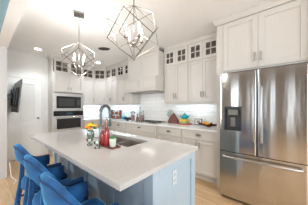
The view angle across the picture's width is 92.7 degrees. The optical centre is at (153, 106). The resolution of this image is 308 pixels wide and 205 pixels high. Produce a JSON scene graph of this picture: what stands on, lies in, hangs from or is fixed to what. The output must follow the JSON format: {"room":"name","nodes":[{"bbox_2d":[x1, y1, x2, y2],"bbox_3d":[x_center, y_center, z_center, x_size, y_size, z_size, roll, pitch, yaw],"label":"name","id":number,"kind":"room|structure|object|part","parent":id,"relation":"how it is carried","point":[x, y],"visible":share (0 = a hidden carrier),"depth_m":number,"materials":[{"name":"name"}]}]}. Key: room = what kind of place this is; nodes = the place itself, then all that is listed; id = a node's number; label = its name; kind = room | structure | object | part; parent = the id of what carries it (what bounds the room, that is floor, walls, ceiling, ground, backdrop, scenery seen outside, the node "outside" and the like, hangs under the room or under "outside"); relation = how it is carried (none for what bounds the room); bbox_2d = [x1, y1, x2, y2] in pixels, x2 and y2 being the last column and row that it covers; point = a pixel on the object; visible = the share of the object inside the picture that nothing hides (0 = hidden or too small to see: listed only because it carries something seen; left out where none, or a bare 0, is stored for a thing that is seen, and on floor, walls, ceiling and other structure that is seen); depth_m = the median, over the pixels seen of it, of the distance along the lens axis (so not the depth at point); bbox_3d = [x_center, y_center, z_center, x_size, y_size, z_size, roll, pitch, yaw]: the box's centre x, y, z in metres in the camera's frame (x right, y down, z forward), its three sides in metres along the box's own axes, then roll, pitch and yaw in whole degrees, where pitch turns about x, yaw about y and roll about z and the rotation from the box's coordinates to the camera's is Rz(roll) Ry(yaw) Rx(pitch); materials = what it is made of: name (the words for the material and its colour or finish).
{"room":"kitchen","nodes":[
{"label":"kitchen","id":0,"kind":"room"},
{"bbox_2d":[0,0,28,179],"bbox_3d":[-0.674,-0.190,0.907,8.200,3.000,0.140,0,0,40],"label":"wall","id":1,"kind":"structure","parent":0,"point":[3,51],"depth_m":2.65,"materials":[{"name":"grey paint"}]},
{"bbox_2d":[7,88,14,105],"bbox_3d":[-3.147,-0.215,3.187,0.400,0.370,0.158,0,0,40],"label":"mount","id":2,"kind":"object","parent":1,"relation":"attached to","point":[11,96],"depth_m":3.11,"materials":[{"name":"black metal"}]},
{"bbox_2d":[11,79,22,112],"bbox_3d":[-3.076,-0.229,3.272,0.900,0.688,0.104,0,0,40],"label":"television","id":3,"kind":"object","parent":2,"relation":"attached to","point":[18,85],"visible":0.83,"depth_m":3.08,"materials":[{"name":"grey"}]},
{"bbox_2d":[7,49,97,153],"bbox_3d":[-2.794,-0.035,4.639,0.350,2.690,2.840,0,0,40],"label":"wall","id":4,"kind":"structure","parent":0,"point":[19,63],"depth_m":3.85,"materials":[{"name":"paint"}]},
{"bbox_2d":[7,73,44,161],"bbox_3d":[-3.252,0.253,3.735,0.113,2.115,0.805,0,0,40],"label":"door","id":5,"kind":"structure","parent":4,"relation":"in","point":[30,119],"depth_m":3.78,"materials":[{"name":"white paint"}]},
{"bbox_3d":[-3.239,0.260,3.782,0.012,1.740,0.275,0,0,40],"label":"panel","id":6,"kind":"part","parent":5,"relation":"part of","materials":[{"name":"white paint"}]},
{"bbox_2d":[84,65,93,104],"bbox_3d":[-2.329,-0.725,5.003,0.387,1.306,0.455,0,0,40],"label":"upper cabinet","id":7,"kind":"object","parent":4,"relation":"attached to","point":[89,76],"visible":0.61,"depth_m":4.96,"materials":[{"name":"paint"}]},
{"bbox_3d":[-2.217,-1.121,4.909,0.020,0.354,0.444,0,0,40],"label":"glass door","id":8,"kind":"part","parent":7,"relation":"part of","materials":[{"name":"paint"}]},
{"bbox_3d":[-2.217,-0.521,4.909,0.020,0.830,0.444,0,0,40],"label":"door","id":9,"kind":"part","parent":7,"relation":"part of","materials":[{"name":"paint"}]},
{"bbox_2d":[84,104,104,117],"bbox_3d":[-2.280,0.145,5.356,0.012,0.490,1.058,0,0,40],"label":"backsplash","id":10,"kind":"structure","parent":4,"relation":"attached to","point":[90,111],"depth_m":5.38,"materials":[{"name":"tile"}]},
{"bbox_2d":[94,67,104,104],"bbox_3d":[-1.899,-0.725,5.322,0.634,1.306,0.637,0,0,40],"label":"upper cabinet","id":11,"kind":"object","parent":4,"relation":"attached to","point":[99,84],"visible":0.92,"depth_m":5.10,"materials":[{"name":"paint"}]},
{"bbox_3d":[-1.881,-1.121,5.099,0.371,0.354,0.020,0,0,-5],"label":"glass door","id":12,"kind":"part","parent":11,"relation":"part of","materials":[{"name":"paint"}]},
{"bbox_3d":[-1.881,-0.521,5.099,0.371,0.830,0.020,0,0,-5],"label":"door","id":13,"kind":"part","parent":11,"relation":"part of","materials":[{"name":"paint"}]},
{"bbox_2d":[0,154,247,204],"bbox_3d":[-1.270,1.360,0.200,8.400,0.100,7.870,0,0,40],"label":"floor","id":14,"kind":"structure","parent":0,"point":[206,192],"depth_m":2.28,"materials":[{"name":"brown wood"}]},
{"bbox_2d":[13,144,66,204],"bbox_3d":[-1.361,0.860,1.753,0.515,0.900,0.481,0,0,40],"label":"bar stool","id":15,"kind":"object","parent":14,"relation":"on","point":[20,151],"visible":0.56,"depth_m":1.64,"materials":[{"name":"blue fabric"}]},
{"bbox_3d":[-1.621,0.930,1.746,0.147,0.760,0.052,0,0,-32],"label":"leg","id":16,"kind":"part","parent":15,"relation":"part of","materials":[{"name":"blue fabric"}]},
{"bbox_3d":[-1.324,0.930,1.495,0.052,0.760,0.147,0,0,22],"label":"leg","id":17,"kind":"part","parent":15,"relation":"part of","materials":[{"name":"blue fabric"}]},
{"bbox_3d":[-1.385,0.598,1.724,0.509,0.377,0.375,0,0,40],"label":"backrest","id":18,"kind":"part","parent":15,"relation":"part of","materials":[{"name":"blue fabric"}]},
{"bbox_3d":[-1.340,0.850,1.778,0.430,0.120,0.395,0,0,40],"label":"seat","id":19,"kind":"part","parent":15,"relation":"part of","materials":[{"name":"blue fabric"}]},
{"bbox_2d":[22,154,88,204],"bbox_3d":[-0.935,0.860,1.387,0.515,0.900,0.481,0,0,38],"label":"bar stool","id":20,"kind":"object","parent":14,"relation":"on","point":[34,168],"visible":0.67,"depth_m":1.26,"materials":[{"name":"blue fabric"}]},
{"bbox_3d":[-1.195,0.930,1.373,0.147,0.760,0.052,0,0,-34],"label":"leg","id":21,"kind":"part","parent":20,"relation":"part of","materials":[{"name":"blue fabric"}]},
{"bbox_3d":[-0.890,0.930,1.131,0.052,0.760,0.147,0,0,20],"label":"leg","id":22,"kind":"part","parent":20,"relation":"part of","materials":[{"name":"blue fabric"}]},
{"bbox_3d":[-0.958,0.598,1.359,0.509,0.377,0.375,0,0,38],"label":"backrest","id":23,"kind":"part","parent":20,"relation":"part of","materials":[{"name":"blue fabric"}]},
{"bbox_3d":[-0.914,0.850,1.413,0.430,0.120,0.395,0,0,38],"label":"seat","id":24,"kind":"part","parent":20,"relation":"part of","materials":[{"name":"blue fabric"}]},
{"bbox_2d":[48,55,83,155],"bbox_3d":[-2.663,-0.034,4.397,0.652,2.688,0.866,0,0,40],"label":"tall cabinet","id":25,"kind":"object","parent":14,"relation":"on","point":[61,79],"visible":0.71,"depth_m":4.13,"materials":[{"name":"paint"}]},
{"bbox_3d":[-2.560,-1.121,4.086,0.020,0.354,0.377,0,0,40],"label":"glass door","id":26,"kind":"part","parent":25,"relation":"part of","materials":[{"name":"paint"}]},
{"bbox_3d":[-2.560,-0.680,4.086,0.020,0.511,0.377,0,0,40],"label":"door","id":27,"kind":"part","parent":25,"relation":"part of","materials":[{"name":"paint"}]},
{"bbox_3d":[-2.535,-1.339,4.290,0.295,0.078,0.866,0,0,40],"label":"crown","id":28,"kind":"part","parent":25,"relation":"part of","materials":[{"name":"paint"}]},
{"bbox_2d":[53,111,82,131],"bbox_3d":[-2.605,0.399,4.372,0.583,0.562,0.778,0,0,40],"label":"wall oven","id":29,"kind":"object","parent":25,"relation":"in","point":[62,120],"visible":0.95,"depth_m":4.18,"materials":[{"name":"silver metal"}]},
{"bbox_3d":[-2.437,0.181,4.230,0.021,0.127,0.778,0,0,40],"label":"control panel","id":30,"kind":"part","parent":29,"relation":"part of","materials":[{"name":"black glass"}]},
{"bbox_2d":[53,92,82,110],"bbox_3d":[-2.624,-0.140,4.388,0.532,0.500,0.784,0,0,40],"label":"microwave","id":31,"kind":"object","parent":25,"relation":"in","point":[61,101],"visible":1,"depth_m":4.18,"materials":[{"name":"silver metal"}]},
{"bbox_3d":[-2.480,-0.133,4.173,0.029,0.325,0.497,0,0,40],"label":"glass door","id":32,"kind":"part","parent":31,"relation":"part of","materials":[{"name":"black glass"}]},
{"bbox_3d":[-2.273,-0.133,4.419,0.029,0.325,0.140,0,0,40],"label":"control panel","id":33,"kind":"part","parent":31,"relation":"part of","materials":[{"name":"black plastic"}]},
{"bbox_3d":[-2.316,-1.121,4.377,0.020,0.354,0.377,0,0,40],"label":"glass door","id":34,"kind":"part","parent":25,"relation":"part of","materials":[{"name":"paint"}]},
{"bbox_3d":[-2.316,-0.680,4.377,0.020,0.511,0.377,0,0,40],"label":"door","id":35,"kind":"part","parent":25,"relation":"part of","materials":[{"name":"paint"}]},
{"bbox_2d":[38,172,118,204],"bbox_3d":[-0.518,0.860,1.030,0.515,0.900,0.481,0,0,40],"label":"bar stool","id":36,"kind":"object","parent":14,"relation":"on","point":[53,191],"visible":1,"depth_m":0.84,"materials":[{"name":"blue fabric"}]},
{"bbox_3d":[-0.497,0.850,1.056,0.430,0.120,0.395,0,0,40],"label":"seat","id":37,"kind":"part","parent":36,"relation":"part of","materials":[{"name":"blue fabric"}]},
{"bbox_2d":[84,120,97,127],"bbox_3d":[-2.219,0.866,4.894,0.692,0.888,0.450,0,0,40],"label":"base cabinet","id":38,"kind":"object","parent":14,"relation":"on","point":[93,122],"visible":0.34,"depth_m":4.71,"materials":[{"name":"paint"}]},
{"bbox_3d":[-1.990,0.515,4.701,0.020,0.160,0.430,0,0,40],"label":"drawer","id":39,"kind":"part","parent":38,"relation":"part of","materials":[{"name":"paint"}]},
{"bbox_2d":[98,120,111,130],"bbox_3d":[-1.373,0.866,4.862,0.756,0.888,0.665,0,0,40],"label":"base cabinet","id":40,"kind":"object","parent":14,"relation":"on","point":[103,121],"visible":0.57,"depth_m":4.58,"materials":[{"name":"paint"}]},
{"bbox_3d":[-1.556,0.515,4.643,0.734,0.160,0.020,0,0,40],"label":"drawer","id":41,"kind":"part","parent":40,"relation":"part of","materials":[{"name":"paint"}]},
{"bbox_2d":[112,121,126,132],"bbox_3d":[-0.818,0.866,4.402,0.676,0.888,0.654,0,0,40],"label":"base cabinet","id":42,"kind":"object","parent":14,"relation":"on","point":[120,127],"visible":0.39,"depth_m":4.16,"materials":[{"name":"paint"}]},
{"bbox_3d":[-1.006,0.750,4.180,0.654,0.280,0.020,0,0,40],"label":"drawer","id":43,"kind":"part","parent":42,"relation":"part of","materials":[{"name":"paint"}]},
{"bbox_3d":[-1.006,0.515,4.180,0.654,0.160,0.020,0,0,40],"label":"drawer","id":44,"kind":"part","parent":42,"relation":"part of","materials":[{"name":"paint"}]},
{"bbox_2d":[54,136,194,204],"bbox_3d":[-0.541,0.866,1.856,1.981,0.889,0.691,0,0,40],"label":"kitchen island","id":45,"kind":"object","parent":14,"relation":"on","point":[157,188],"visible":0.27,"depth_m":1.24,"materials":[{"name":"paint"}]},
{"bbox_3d":[-0.759,0.866,1.597,1.981,0.889,0.014,0,0,40],"label":"frame","id":46,"kind":"part","parent":45,"relation":"part of","materials":[{"name":"paint"}]},
{"bbox_2d":[29,128,197,190],"bbox_3d":[-0.651,0.405,1.750,2.050,0.030,0.940,0,0,40],"label":"island countertop","id":47,"kind":"structure","parent":45,"relation":"on","point":[120,168],"depth_m":1.21,"materials":[{"name":"stone"}]},
{"bbox_2d":[84,123,96,137],"bbox_3d":[-0.802,0.293,1.851,0.166,0.192,0.153,0,0,31],"label":"flower vase","id":48,"kind":"object","parent":47,"relation":"on","point":[90,126],"visible":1,"depth_m":1.83,"materials":[{"name":"clear glass"}]},
{"bbox_2d":[98,104,110,141],"bbox_3d":[-0.528,0.179,1.642,0.118,0.421,0.172,0,0,40],"label":"faucet","id":49,"kind":"object","parent":47,"relation":"on","point":[104,105],"visible":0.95,"depth_m":1.62,"materials":[{"name":"silver metal"}]},
{"bbox_2d":[96,144,120,148],"bbox_3d":[-0.456,0.383,1.462,0.260,0.014,0.100,0,0,37],"label":"tray","id":50,"kind":"object","parent":47,"relation":"on","point":[116,146],"visible":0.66,"depth_m":1.41,"materials":[{"name":"red wood"}]},
{"bbox_2d":[100,122,104,144],"bbox_3d":[-0.524,0.270,1.500,0.048,0.224,0.048,0,0,40],"label":"glass bottle","id":51,"kind":"object","parent":50,"relation":"on","point":[101,137],"visible":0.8,"depth_m":1.49,"materials":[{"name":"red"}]},
{"bbox_2d":[103,117,109,145],"bbox_3d":[-0.473,0.240,1.464,0.060,0.284,0.060,0,0,40],"label":"glass bottle","id":52,"kind":"object","parent":50,"relation":"on","point":[106,137],"visible":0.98,"depth_m":1.46,"materials":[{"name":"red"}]},
{"bbox_2d":[109,136,115,146],"bbox_3d":[-0.398,0.331,1.420,0.069,0.101,0.068,0,0,40],"label":"candle","id":53,"kind":"object","parent":50,"relation":"on","point":[112,140],"visible":1,"depth_m":1.40,"materials":[{"name":"white wax"}]},
{"bbox_2d":[111,136,142,146],"bbox_3d":[-0.423,0.523,1.781,0.700,0.203,0.320,0,0,40],"label":"sink","id":54,"kind":"object","parent":47,"relation":"in","point":[120,141],"visible":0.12,"depth_m":1.84,"materials":[{"name":"silver metal"}]},
{"bbox_2d":[111,136,128,142],"bbox_3d":[-0.547,0.523,1.885,0.374,0.203,0.320,0,0,40],"label":"basin","id":55,"kind":"object","parent":54,"relation":"in","point":[118,140],"depth_m":1.98,"materials":[{"name":"silver metal"}]},
{"bbox_2d":[116,140,142,146],"bbox_3d":[-0.275,0.523,1.656,0.314,0.203,0.320,0,0,40],"label":"basin","id":56,"kind":"object","parent":54,"relation":"in","point":[127,143],"depth_m":1.81,"materials":[{"name":"silver metal"}]},
{"bbox_2d":[172,169,176,184],"bbox_3d":[0.164,0.560,1.172,0.010,0.110,0.055,0,0,40],"label":"outlet plate","id":57,"kind":"object","parent":45,"relation":"attached to","point":[174,173],"visible":1,"depth_m":1.16,"materials":[{"name":"white plastic"}]},
{"bbox_3d":[0.198,0.866,1.209,0.016,0.889,0.624,0,0,40],"label":"frame","id":58,"kind":"part","parent":45,"relation":"part of","materials":[{"name":"paint"}]},
{"bbox_2d":[126,123,153,137],"bbox_3d":[-0.178,0.866,3.864,0.988,0.888,0.654,0,0,40],"label":"base cabinet","id":59,"kind":"object","parent":14,"relation":"on","point":[134,129],"visible":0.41,"depth_m":3.60,"materials":[{"name":"paint"}]},
{"bbox_3d":[-0.366,0.750,3.641,0.966,0.280,0.020,0,0,40],"label":"drawer","id":60,"kind":"part","parent":59,"relation":"part of","materials":[{"name":"paint"}]},
{"bbox_3d":[-0.366,0.515,3.641,0.966,0.160,0.020,0,0,40],"label":"drawer","id":61,"kind":"part","parent":59,"relation":"part of","materials":[{"name":"paint"}]},
{"bbox_2d":[154,126,156,138],"bbox_3d":[0.231,0.866,3.528,0.066,0.888,0.636,0,0,40],"label":"pilaster","id":62,"kind":"object","parent":14,"relation":"on","point":[155,127],"visible":0.2,"depth_m":3.28,"materials":[{"name":"paint"}]},
{"bbox_2d":[157,126,181,143],"bbox_3d":[0.492,0.866,3.300,0.621,0.888,0.654,0,0,40],"label":"base cabinet","id":63,"kind":"object","parent":14,"relation":"on","point":[170,134],"visible":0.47,"depth_m":3.05,"materials":[{"name":"paint"}]},
{"bbox_3d":[0.305,0.750,3.077,0.599,0.280,0.020,0,0,40],"label":"drawer","id":64,"kind":"part","parent":63,"relation":"part of","materials":[{"name":"paint"}]},
{"bbox_3d":[0.305,0.515,3.077,0.599,0.160,0.020,0,0,40],"label":"drawer","id":65,"kind":"part","parent":63,"relation":"part of","materials":[{"name":"paint"}]},
{"bbox_2d":[182,129,216,183],"bbox_3d":[0.986,0.866,2.877,0.671,0.888,0.665,0,0,40],"label":"base cabinet","id":66,"kind":"object","parent":14,"relation":"on","point":[206,154],"visible":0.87,"depth_m":2.59,"materials":[{"name":"paint"}]},
{"bbox_3d":[0.677,0.902,2.763,0.324,0.585,0.020,0,0,40],"label":"door","id":67,"kind":"part","parent":66,"relation":"part of","materials":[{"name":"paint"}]},
{"bbox_3d":[0.802,0.515,2.658,0.649,0.160,0.020,0,0,40],"label":"drawer","id":68,"kind":"part","parent":66,"relation":"part of","materials":[{"name":"paint"}]},
{"bbox_3d":[0.927,0.902,2.553,0.324,0.585,0.020,0,0,40],"label":"door","id":69,"kind":"part","parent":66,"relation":"part of","materials":[{"name":"paint"}]},
{"bbox_2d":[213,0,307,188],"bbox_3d":[1.604,-0.034,2.303,1.088,2.688,0.745,0,0,40],"label":"tall cabinet","id":70,"kind":"object","parent":14,"relation":"on","point":[273,33],"visible":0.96,"depth_m":1.99,"materials":[{"name":"paint"}]},
{"bbox_3d":[1.276,0.005,2.618,0.100,2.610,0.688,0,0,40],"label":"panel","id":71,"kind":"part","parent":70,"relation":"part of","materials":[{"name":"paint"}]},
{"bbox_3d":[1.261,-0.917,2.167,0.444,0.735,0.020,0,0,40],"label":"door","id":72,"kind":"part","parent":70,"relation":"part of","materials":[{"name":"paint"}]},
{"bbox_3d":[1.479,-1.339,2.154,1.088,0.078,0.340,0,0,40],"label":"crown","id":73,"kind":"part","parent":70,"relation":"part of","materials":[{"name":"paint"}]},
{"bbox_3d":[1.620,-0.917,1.865,0.488,0.735,0.020,0,0,40],"label":"door","id":74,"kind":"part","parent":70,"relation":"part of","materials":[{"name":"paint"}]},
{"bbox_2d":[220,63,307,204],"bbox_3d":[1.535,0.419,2.128,0.912,1.782,0.882,0,0,40],"label":"refrigerator","id":75,"kind":"object","parent":14,"relation":"on","point":[264,112],"visible":1,"depth_m":1.79,"materials":[{"name":"grey metal"}]},
{"bbox_3d":[1.142,0.074,2.023,0.446,1.092,0.060,0,0,40],"label":"door","id":76,"kind":"part","parent":75,"relation":"part of","materials":[{"name":"silver metal"}]},
{"bbox_3d":[1.242,0.090,1.848,0.025,0.733,0.074,0,0,40],"label":"handle","id":77,"kind":"part","parent":75,"relation":"part of","materials":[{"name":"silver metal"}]},
{"bbox_3d":[1.303,0.090,1.796,0.025,0.733,0.074,0,0,40],"label":"handle","id":78,"kind":"part","parent":75,"relation":"part of","materials":[{"name":"silver metal"}]},
{"bbox_3d":[1.276,0.685,1.819,0.826,0.025,0.076,0,0,40],"label":"handle","id":79,"kind":"part","parent":75,"relation":"part of","materials":[{"name":"silver metal"}]},
{"bbox_3d":[1.320,0.945,1.873,0.912,0.630,0.060,0,0,40],"label":"freezer drawer","id":80,"kind":"part","parent":75,"relation":"part of","materials":[{"name":"silver metal"}]},
{"bbox_3d":[1.494,0.074,1.727,0.458,1.092,0.060,0,0,40],"label":"door","id":81,"kind":"part","parent":75,"relation":"part of","materials":[{"name":"silver metal"}]},
{"bbox_3d":[-1.892,0.866,5.324,0.627,0.888,0.623,0,0,40],"label":"cabinet","id":82,"kind":"object","parent":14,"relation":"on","visible":0},
{"bbox_2d":[84,117,216,131],"bbox_3d":[-0.586,0.405,3.923,4.424,0.030,1.067,0,0,40],"label":"countertop","id":83,"kind":"structure","parent":82,"relation":"on","point":[166,124],"depth_m":3.11,"materials":[{"name":"white stone"}]},
{"bbox_2d":[111,110,121,118],"bbox_3d":[-1.281,0.244,5.000,0.480,0.290,0.090,0,0,40],"label":"spice rack","id":84,"kind":"object","parent":83,"relation":"on","point":[120,111],"visible":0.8,"depth_m":4.87,"materials":[{"name":"red wood"}]},
{"bbox_2d":[130,111,134,119],"bbox_3d":[-0.630,0.249,4.360,0.136,0.280,0.140,0,0,-10],"label":"utensil crock","id":85,"kind":"object","parent":83,"relation":"on","point":[132,115],"visible":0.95,"depth_m":4.31,"materials":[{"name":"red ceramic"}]},
{"bbox_2d":[136,120,164,123],"bbox_3d":[-0.096,0.374,3.767,0.680,0.030,0.460,0,0,40],"label":"cooktop","id":86,"kind":"object","parent":83,"relation":"in","point":[140,121],"visible":1,"depth_m":3.66,"materials":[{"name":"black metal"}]},
{"bbox_2d":[167,110,178,123],"bbox_3d":[0.467,0.224,3.540,0.320,0.332,0.110,0,0,34],"label":"knife block","id":87,"kind":"object","parent":83,"relation":"on","point":[173,118],"visible":0.95,"depth_m":3.50,"materials":[{"name":"red wood"}]},
{"bbox_2d":[194,119,201,124],"bbox_3d":[0.955,0.321,3.170,0.160,0.136,0.041,0,0,36],"label":"photo frame","id":88,"kind":"object","parent":83,"relation":"on","point":[196,120],"visible":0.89,"depth_m":3.17,"materials":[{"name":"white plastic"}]},
{"bbox_2d":[198,122,216,126],"bbox_3d":[1.073,0.349,2.874,0.400,0.081,0.172,0,0,32],"label":"dish","id":89,"kind":"object","parent":83,"relation":"on","point":[209,125],"visible":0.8,"depth_m":2.86,"materials":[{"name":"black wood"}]},
{"bbox_3d":[0.710,0.380,3.312,0.260,0.020,0.202,0,0,37],"label":"book","id":90,"kind":"object","parent":83,"relation":"on","visible":0},
{"bbox_3d":[0.693,0.346,3.339,0.180,0.046,0.172,0,0,44],"label":"book","id":91,"kind":"object","parent":90,"relation":"on","visible":0},
{"bbox_3d":[0.693,0.298,3.339,0.160,0.048,0.171,0,0,38],"label":"book","id":92,"kind":"object","parent":91,"relation":"on","visible":0},
{"bbox_2d":[180,113,189,118],"bbox_3d":[0.699,0.201,3.332,0.196,0.147,0.155,0,0,2],"label":"teapot","id":93,"kind":"object","parent":92,"relation":"on","point":[184,116],"visible":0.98,"depth_m":3.28,"materials":[{"name":"teal ceramic"}]},
{"bbox_2d":[7,0,270,66],"bbox_3d":[0.318,-1.430,2.085,8.400,0.100,2.940,0,0,40],"label":"ceiling","id":94,"kind":"structure","parent":0,"point":[50,26],"depth_m":2.46,"materials":[{"name":"paint"}]},
{"bbox_2d":[61,10,94,76],"bbox_3d":[-1.109,-0.909,2.176,0.426,0.942,0.490,0,0,-26],"label":"chandelier","id":95,"kind":"object","parent":94,"relation":"hanging from","point":[79,14],"visible":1,"depth_m":2.16,"materials":[{"name":"silver metal"}]},
{"bbox_3d":[-1.109,-0.705,2.176,0.423,0.514,0.487,0,0,-26],"label":"cube frame","id":96,"kind":"part","parent":95,"relation":"part of","materials":[{"name":"silver metal"}]},
{"bbox_3d":[-1.109,-0.705,2.176,0.426,0.516,0.490,0,0,-26],"label":"cube frame","id":97,"kind":"part","parent":95,"relation":"part of","materials":[{"name":"silver metal"}]},
{"bbox_2d":[98,47,109,49],"bbox_3d":[-1.179,-1.374,3.476,0.280,0.012,0.168,0,0,0],"label":"ceiling vent","id":98,"kind":"object","parent":94,"relation":"in","point":[99,48],"visible":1,"depth_m":3.45,"materials":[{"name":"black metal"}]},
{"bbox_2d":[107,0,157,60],"bbox_3d":[-0.190,-0.909,1.389,0.426,0.942,0.490,0,0,11],"label":"chandelier","id":99,"kind":"object","parent":94,"relation":"hanging from","point":[129,42],"visible":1,"depth_m":1.37,"materials":[{"name":"silver metal"}]},
{"bbox_3d":[-0.190,-0.699,1.389,0.040,0.522,0.040,0,0,11],"label":"stem","id":100,"kind":"part","parent":99,"relation":"part of","materials":[{"name":"silver metal"}]},
{"bbox_3d":[1.194,-0.035,3.204,8.300,2.690,0.100,0,0,40],"label":"wall","id":101,"kind":"structure","parent":0,"visible":0},
{"bbox_2d":[105,64,116,104],"bbox_3d":[-1.343,-0.725,5.019,0.656,1.306,0.387,0,0,40],"label":"upper cabinet","id":102,"kind":"object","parent":101,"relation":"attached to","point":[110,71],"visible":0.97,"depth_m":4.87,"materials":[{"name":"paint"}]},
{"bbox_3d":[-1.562,-1.121,5.011,0.321,0.354,0.020,0,0,40],"label":"glass door","id":103,"kind":"part","parent":102,"relation":"part of","materials":[{"name":"paint"}]},
{"bbox_3d":[-1.562,-0.521,5.011,0.321,0.830,0.020,0,0,40],"label":"door","id":104,"kind":"part","parent":102,"relation":"part of","materials":[{"name":"paint"}]},
{"bbox_3d":[-1.446,-1.339,4.897,0.656,0.078,0.045,0,0,40],"label":"crown","id":105,"kind":"part","parent":102,"relation":"part of","materials":[{"name":"paint"}]},
{"bbox_3d":[-1.314,-1.121,4.803,0.321,0.354,0.020,0,0,40],"label":"glass door","id":106,"kind":"part","parent":102,"relation":"part of","materials":[{"name":"paint"}]},
{"bbox_3d":[-1.314,-0.521,4.803,0.321,0.830,0.020,0,0,40],"label":"door","id":107,"kind":"part","parent":102,"relation":"part of","materials":[{"name":"paint"}]},
{"bbox_2d":[116,60,139,104],"bbox_3d":[-0.814,-0.725,4.573,0.725,1.306,0.387,0,0,40],"label":"upper cabinet","id":108,"kind":"object","parent":101,"relation":"attached to","point":[122,67],"visible":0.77,"depth_m":4.46,"materials":[{"name":"paint"}]},
{"bbox_3d":[-1.045,-1.121,4.576,0.356,0.354,0.020,0,0,40],"label":"glass door","id":109,"kind":"part","parent":108,"relation":"part of","materials":[{"name":"paint"}]},
{"bbox_3d":[-1.045,-0.521,4.576,0.356,0.830,0.020,0,0,40],"label":"door","id":110,"kind":"part","parent":108,"relation":"part of","materials":[{"name":"paint"}]},
{"bbox_3d":[-0.916,-1.339,4.451,0.725,0.078,0.045,0,0,40],"label":"crown","id":111,"kind":"part","parent":108,"relation":"part of","materials":[{"name":"paint"}]},
{"bbox_3d":[-0.771,-1.121,4.346,0.356,0.354,0.020,0,0,40],"label":"glass door","id":112,"kind":"part","parent":108,"relation":"part of","materials":[{"name":"paint"}]},
{"bbox_3d":[-0.771,-0.521,4.346,0.356,0.830,0.020,0,0,40],"label":"door","id":113,"kind":"part","parent":108,"relation":"part of","materials":[{"name":"paint"}]},
{"bbox_2d":[123,46,163,93],"bbox_3d":[-0.190,-0.875,3.861,1.140,1.006,0.650,0,0,40],"label":"range hood","id":114,"kind":"object","parent":101,"relation":"attached to","point":[146,73],"visible":0.94,"depth_m":3.55,"materials":[{"name":"paint"}]},
{"bbox_3d":[-0.608,-0.547,3.797,0.548,0.245,0.014,0,0,40],"label":"panel","id":115,"kind":"part","parent":114,"relation":"part of","materials":[{"name":"paint"}]},
{"bbox_3d":[-0.506,-1.005,3.860,0.525,0.570,0.016,0,0,40],"label":"panel","id":116,"kind":"part","parent":114,"relation":"part of","materials":[{"name":"paint"}]},
{"bbox_3d":[-0.312,-1.339,3.678,1.066,0.078,0.045,0,0,40],"label":"crown","id":117,"kind":"part","parent":114,"relation":"part of","materials":[{"name":"paint"}]},
{"bbox_3d":[-0.179,-0.547,3.436,0.548,0.245,0.014,0,0,40],"label":"panel","id":118,"kind":"part","parent":114,"relation":"part of","materials":[{"name":"paint"}]},
{"bbox_3d":[-0.099,-1.005,3.517,0.525,0.570,0.016,0,0,40],"label":"panel","id":119,"kind":"part","parent":114,"relation":"part of","materials":[{"name":"paint"}]},
{"bbox_2d":[105,93,216,123],"bbox_3d":[-0.241,-0.010,4.339,4.418,0.800,0.012,0,0,40],"label":"backsplash","id":120,"kind":"structure","parent":101,"relation":"attached to","point":[153,105],"depth_m":3.94,"materials":[{"name":"tile"}]},
{"bbox_2d":[163,41,188,103],"bbox_3d":[0.576,-0.725,3.403,0.618,1.306,0.387,0,0,40],"label":"upper cabinet","id":121,"kind":"object","parent":101,"relation":"attached to","point":[175,56],"visible":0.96,"depth_m":3.28,"materials":[{"name":"paint"}]},
{"bbox_3d":[0.365,-1.121,3.389,0.302,0.354,0.020,0,0,40],"label":"glass door","id":122,"kind":"part","parent":121,"relation":"part of","materials":[{"name":"paint"}]},
{"bbox_3d":[0.365,-0.521,3.389,0.302,0.830,0.020,0,0,40],"label":"door","id":123,"kind":"part","parent":121,"relation":"part of","materials":[{"name":"paint"}]},
{"bbox_3d":[0.474,-1.339,3.282,0.618,0.078,0.045,0,0,40],"label":"crown","id":124,"kind":"part","parent":121,"relation":"part of","materials":[{"name":"paint"}]},
{"bbox_3d":[0.495,-0.086,3.307,0.598,0.028,0.018,0,0,40],"label":"light rail","id":125,"kind":"part","parent":121,"relation":"part of","materials":[{"name":"paint"}]},
{"bbox_3d":[0.598,-1.121,3.193,0.302,0.354,0.020,0,0,40],"label":"glass door","id":126,"kind":"part","parent":121,"relation":"part of","materials":[{"name":"paint"}]},
{"bbox_3d":[0.598,-0.521,3.193,0.302,0.830,0.020,0,0,40],"label":"door","id":127,"kind":"part","parent":121,"relation":"part of","materials":[{"name":"paint"}]},
{"bbox_2d":[187,32,216,103],"bbox_3d":[1.055,-0.725,3.000,0.630,1.306,0.387,0,0,40],"label":"upper cabinet","id":128,"kind":"object","parent":101,"relation":"attached to","point":[202,51],"visible":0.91,"depth_m":2.90,"materials":[{"name":"paint"}]},
{"bbox_3d":[0.842,-1.121,2.988,0.308,0.354,0.020,0,0,40],"label":"glass door","id":129,"kind":"part","parent":128,"relation":"part of","materials":[{"name":"paint"}]},
{"bbox_3d":[0.842,-0.521,2.988,0.308,0.830,0.020,0,0,40],"label":"door","id":130,"kind":"part","parent":128,"relation":"part of","materials":[{"name":"paint"}]},
{"bbox_3d":[0.953,-1.339,2.878,0.630,0.078,0.045,0,0,40],"label":"crown","id":131,"kind":"part","parent":128,"relation":"part of","materials":[{"name":"paint"}]},
{"bbox_3d":[0.974,-0.086,2.904,0.610,0.028,0.018,0,0,40],"label":"light rail","id":132,"kind":"part","parent":128,"relation":"part of","materials":[{"name":"paint"}]},
{"bbox_3d":[1.080,-1.121,2.788,0.308,0.354,0.020,0,0,40],"label":"glass door","id":133,"kind":"part","parent":128,"relation":"part of","materials":[{"name":"paint"}]},
{"bbox_3d":[1.080,-0.521,2.788,0.308,0.830,0.020,0,0,40],"label":"door","id":134,"kind":"part","parent":128,"relation":"part of","materials":[{"name":"paint"}]}
]}

